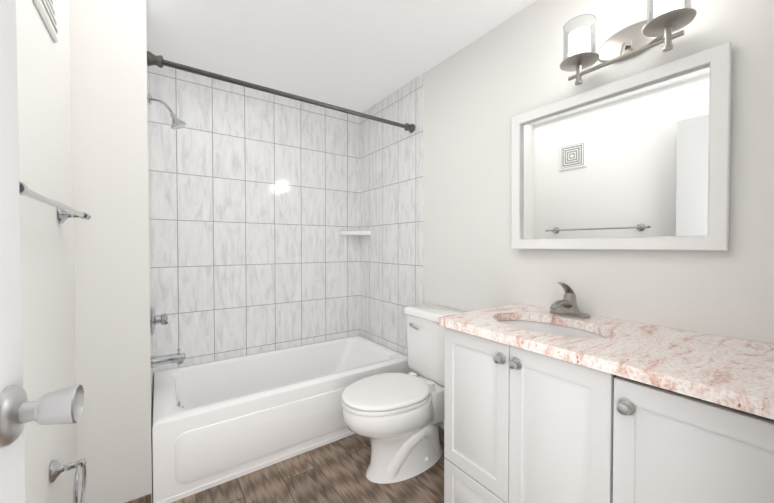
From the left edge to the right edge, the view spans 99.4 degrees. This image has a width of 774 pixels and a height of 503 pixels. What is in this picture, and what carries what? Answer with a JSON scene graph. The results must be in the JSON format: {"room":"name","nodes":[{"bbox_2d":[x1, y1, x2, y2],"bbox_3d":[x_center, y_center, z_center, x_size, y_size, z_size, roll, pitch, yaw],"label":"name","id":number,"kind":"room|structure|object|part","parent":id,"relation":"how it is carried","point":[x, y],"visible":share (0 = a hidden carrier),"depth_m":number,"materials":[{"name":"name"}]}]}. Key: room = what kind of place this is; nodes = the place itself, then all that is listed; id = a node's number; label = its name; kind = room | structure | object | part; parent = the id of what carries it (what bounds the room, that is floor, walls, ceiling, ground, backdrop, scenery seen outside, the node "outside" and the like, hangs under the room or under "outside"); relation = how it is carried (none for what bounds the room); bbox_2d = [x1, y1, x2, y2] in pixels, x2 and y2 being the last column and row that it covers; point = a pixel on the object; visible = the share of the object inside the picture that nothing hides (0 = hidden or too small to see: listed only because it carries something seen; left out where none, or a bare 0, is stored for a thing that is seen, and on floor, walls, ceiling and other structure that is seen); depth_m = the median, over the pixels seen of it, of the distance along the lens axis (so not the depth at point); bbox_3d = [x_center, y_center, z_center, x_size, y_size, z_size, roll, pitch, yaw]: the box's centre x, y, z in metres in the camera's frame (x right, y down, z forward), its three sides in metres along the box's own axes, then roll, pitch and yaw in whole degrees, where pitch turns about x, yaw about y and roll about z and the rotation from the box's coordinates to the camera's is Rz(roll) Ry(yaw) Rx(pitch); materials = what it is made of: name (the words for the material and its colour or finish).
{"room":"bathroom","nodes":[
{"label":"bathroom","id":0,"kind":"room"},
{"bbox_2d":[16,0,76,502],"bbox_3d":[-0.549,-0.001,0.226,0.100,2.340,2.520,-1,1,-35],"label":"wall","id":1,"kind":"structure","parent":0,"point":[45,169],"depth_m":0.97,"materials":[{"name":"white paint"}]},
{"bbox_2d":[0,0,83,502],"bbox_3d":[-0.341,0.151,0.171,0.142,2.013,0.645,-1,1,-30],"label":"door","id":2,"kind":"structure","parent":1,"relation":"in","point":[18,410],"depth_m":0.42,"materials":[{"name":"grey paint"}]},
{"bbox_2d":[33,0,57,42],"bbox_3d":[-1.014,-0.799,0.978,0.014,0.235,0.234,-1,1,-35],"label":"air vent","id":3,"kind":"object","parent":1,"relation":"in","point":[48,10],"visible":0.98,"depth_m":0.99,"materials":[{"name":"white plastic"}]},
{"bbox_2d":[19,181,90,223],"bbox_3d":[-0.884,-0.120,0.857,0.073,0.062,0.814,-1,1,-35],"label":"towel bar","id":4,"kind":"object","parent":1,"relation":"attached to","point":[64,212],"visible":0.75,"depth_m":0.85,"materials":[{"name":"silver metal"}]},
{"bbox_2d":[49,458,86,502],"bbox_3d":[-0.987,0.728,1.019,0.074,0.180,0.155,-1,1,-35],"label":"towel ring","id":5,"kind":"object","parent":1,"relation":"attached to","point":[57,469],"visible":1,"depth_m":1.00,"materials":[{"name":"silver metal"}]},
{"bbox_2d":[125,494,151,502],"bbox_3d":[-0.638,1.119,0.668,0.238,0.085,1.724,-1,1,-35],"label":"baseboard","id":6,"kind":"structure","parent":1,"relation":"attached to","point":[145,499],"depth_m":1.42,"materials":[{"name":"brown wood"}]},
{"bbox_2d":[69,0,152,502],"bbox_3d":[-1.397,-0.026,1.647,0.340,2.340,0.780,-1,1,-35],"label":"wall","id":7,"kind":"structure","parent":0,"point":[110,134],"depth_m":1.36,"materials":[{"name":"white paint"}]},
{"bbox_2d":[151,306,167,334],"bbox_3d":[-1.233,0.370,1.781,0.072,0.156,0.156,-1,1,-35],"label":"shower valve","id":8,"kind":"object","parent":7,"relation":"attached to","point":[161,319],"visible":1,"depth_m":1.75,"materials":[{"name":"silver metal"}]},
{"bbox_2d":[149,93,186,128],"bbox_3d":[-1.193,-0.757,1.789,0.170,0.166,0.080,-1,1,-35],"label":"shower head","id":9,"kind":"object","parent":7,"relation":"attached to","point":[176,123],"visible":1,"depth_m":1.79},
{"bbox_2d":[152,349,185,367],"bbox_3d":[-1.199,0.587,1.808,0.155,0.082,0.062,-1,1,-35],"label":"tub spout","id":10,"kind":"object","parent":7,"relation":"attached to","point":[177,358],"visible":1,"depth_m":1.79,"materials":[{"name":"silver metal"}]},
{"bbox_2d":[147,51,414,132],"bbox_3d":[-0.439,-0.860,1.878,1.509,0.062,0.062,-1,1,-35],"label":"shower rod","id":11,"kind":"object","parent":7,"relation":"attached to","point":[159,61],"visible":1,"depth_m":1.71,"materials":[{"name":"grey metal"}]},
{"bbox_2d":[149,65,359,380],"bbox_3d":[-0.986,-0.040,2.471,1.960,2.340,0.100,-1,1,-35],"label":"wall","id":12,"kind":"structure","parent":0,"point":[255,203],"depth_m":2.39,"materials":[{"name":"tile"}]},
{"bbox_2d":[152,426,444,502],"bbox_3d":[-0.040,1.183,1.141,1.960,0.060,3.400,-1,1,-35],"label":"floor","id":13,"kind":"structure","parent":0,"point":[333,472],"depth_m":1.62,"materials":[{"name":"brown wood"}]},
{"bbox_2d":[152,335,412,502],"bbox_3d":[-0.641,0.945,2.198,1.506,0.380,0.765,-1,1,-35],"label":"bathtub","id":14,"kind":"object","parent":13,"relation":"on","point":[216,422],"visible":0.88,"depth_m":1.83,"materials":[{"name":"white ceramic"}]},
{"bbox_2d":[341,304,465,483],"bbox_3d":[0.106,0.751,1.785,0.750,0.798,0.500,-1,1,-35],"label":"toilet","id":15,"kind":"object","parent":13,"relation":"on","point":[395,418],"visible":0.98,"depth_m":1.68,"materials":[{"name":"white ceramic"}]},
{"bbox_2d":[437,282,773,502],"bbox_3d":[0.704,0.641,1.110,0.561,1.026,0.956,-1,1,-35],"label":"bathroom vanity","id":16,"kind":"object","parent":13,"relation":"on","point":[567,401],"visible":1,"depth_m":0.92,"materials":[{"name":"white wood"}]},
{"bbox_2d":[147,0,536,112],"bbox_3d":[-0.040,-1.216,1.099,1.960,0.060,3.400,-1,1,-35],"label":"ceiling","id":17,"kind":"structure","parent":0,"point":[361,56],"depth_m":1.85,"materials":[{"name":"white paint"}]},
{"bbox_2d":[424,0,773,428],"bbox_3d":[0.722,-0.026,1.653,0.100,2.340,3.400,-1,1,-35],"label":"wall","id":18,"kind":"structure","parent":0,"point":[480,92],"depth_m":1.42,"materials":[{"name":"white paint"}]},
{"bbox_2d":[360,73,423,376],"bbox_3d":[0.005,-0.042,2.584,0.008,2.340,0.852,-1,1,-35],"label":"tiled wall","id":19,"kind":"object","parent":18,"relation":"attached to","point":[392,220],"visible":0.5,"depth_m":2.52,"materials":[{"name":"white tile"}]},
{"bbox_2d":[340,231,370,235],"bbox_3d":[-0.267,-0.156,2.795,0.191,0.038,0.189,-1,1,-35],"label":"soap shelf","id":20,"kind":"object","parent":19,"relation":"attached to","point":[354,233],"visible":1,"depth_m":2.79,"materials":[{"name":"white ceramic"}]},
{"bbox_2d":[511,41,731,250],"bbox_3d":[0.847,-0.331,1.325,0.063,0.645,0.749,-1,1,-35],"label":"mirror","id":21,"kind":"object","parent":18,"relation":"attached to","point":[640,161],"visible":0.98,"depth_m":1.23,"materials":[{"name":"white mirror"}]},
{"bbox_2d":[560,0,696,84],"bbox_3d":[0.861,-0.789,1.206,0.168,0.237,0.418,-1,1,-35],"label":"sconce","id":22,"kind":"object","parent":18,"relation":"attached to","point":[670,17],"visible":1,"depth_m":1.23,"materials":[{"name":"silver metal"}]},
{"bbox_3d":[0.849,-0.832,1.197,0.114,0.151,0.394,-1,1,-35],"label":"glass","id":23,"kind":"part","parent":22,"relation":"part of","materials":[{"name":"grey glass"}]}
]}

